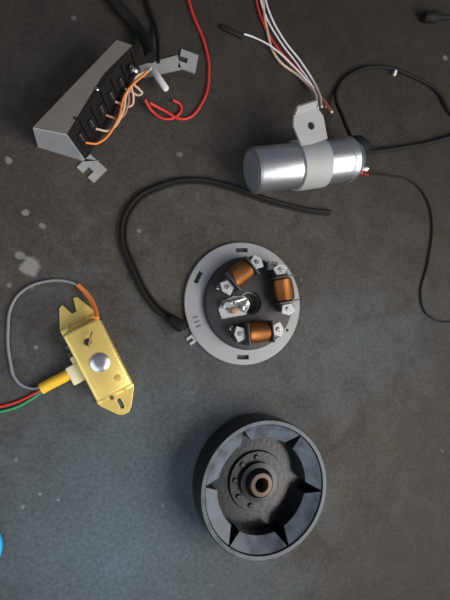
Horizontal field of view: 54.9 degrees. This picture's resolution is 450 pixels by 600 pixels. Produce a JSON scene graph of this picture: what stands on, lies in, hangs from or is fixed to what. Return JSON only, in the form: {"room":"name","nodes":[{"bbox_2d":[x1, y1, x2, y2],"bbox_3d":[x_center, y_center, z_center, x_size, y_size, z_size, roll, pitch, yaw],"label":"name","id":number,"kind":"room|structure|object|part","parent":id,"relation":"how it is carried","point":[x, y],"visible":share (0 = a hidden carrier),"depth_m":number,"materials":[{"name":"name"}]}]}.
{"room":"repair workshop","nodes":[
{"label":"repair workshop","id":0,"kind":"room"},
{"bbox_2d":[0,0,449,599],"bbox_3d":[-0.006,0.001,0.452,1.800,0.040,1.800,1,86,-17],"label":"floor","id":1,"kind":"structure","parent":0,"point":[97,502],"depth_m":0.43,"materials":[{"name":"concrete"}]},
{"bbox_2d":[0,534,2,554],"bbox_3d":[-0.206,0.203,0.351,0.047,0.005,0.047,1,86,-17],"label":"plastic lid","id":2,"kind":"object","parent":1,"relation":"on","point":[1,541],"visible":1,"depth_m":0.36,"materials":[{"name":"blue plastic"}]},
{"bbox_2d":[0,279,133,414],"bbox_3d":[-0.138,0.041,0.372,0.124,0.028,0.120,4,85,-17],"label":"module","id":3,"kind":"object","parent":1,"relation":"on","point":[95,359],"visible":1,"depth_m":0.38,"materials":[{"name":"gold metal"}]},
{"bbox_3d":[-0.116,0.052,0.392,0.035,0.001,0.115,-27,94,-17],"label":"plate","id":4,"kind":"part","parent":3,"relation":"part of","materials":[{"name":"gold metal"}]},
{"bbox_2d":[33,0,209,182],"bbox_3d":[-0.075,-0.217,0.404,0.130,0.038,0.233,18,81,-16],"label":"voltage regulator","id":5,"kind":"object","parent":1,"relation":"on","point":[77,122],"visible":1,"depth_m":0.39,"materials":[{"name":"metal"}]},
{"bbox_3d":[-0.120,-0.184,0.370,0.078,0.002,0.090,1,86,-17],"label":"plate","id":6,"kind":"part","parent":5,"relation":"part of","materials":[{"name":"metal"}]},
{"bbox_2d":[119,177,330,364],"bbox_3d":[0.011,-0.029,0.424,0.224,0.028,0.186,1,86,-17],"label":"plate","id":7,"kind":"object","parent":1,"relation":"on","point":[216,307],"visible":1,"depth_m":0.42,"materials":[{"name":"silver metal"}]},
{"bbox_3d":[0.012,0.005,0.421,0.024,0.007,0.011,-15,91,-18],"label":"breaker arm","id":8,"kind":"part","parent":7,"relation":"part of","materials":[{"name":"silver metal"}]},
{"bbox_3d":[0.019,0.003,0.437,0.123,0.003,0.123,1,86,-17],"label":"flange plate","id":9,"kind":"part","parent":7,"relation":"part of","materials":[{"name":"grey metal"}]},
{"bbox_3d":[0.049,-0.035,0.438,0.012,0.006,0.008,1,86,-17],"label":"terminal post","id":10,"kind":"part","parent":7,"relation":"part of","materials":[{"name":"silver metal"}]},
{"bbox_2d":[192,414,325,560],"bbox_3d":[0.033,0.175,0.414,0.126,0.033,0.126,10,83,-17],"label":"flywheel","id":11,"kind":"object","parent":1,"relation":"on","point":[266,518],"visible":1,"depth_m":0.41,"materials":[{"name":"black paint"}]},
{"bbox_2d":[220,0,449,322],"bbox_3d":[0.164,-0.157,0.467,0.318,0.059,0.384,-3,87,-18],"label":"coil","id":12,"kind":"object","parent":1,"relation":"on","point":[313,160],"visible":1,"depth_m":0.43,"materials":[{"name":"silver metal"}]}
]}

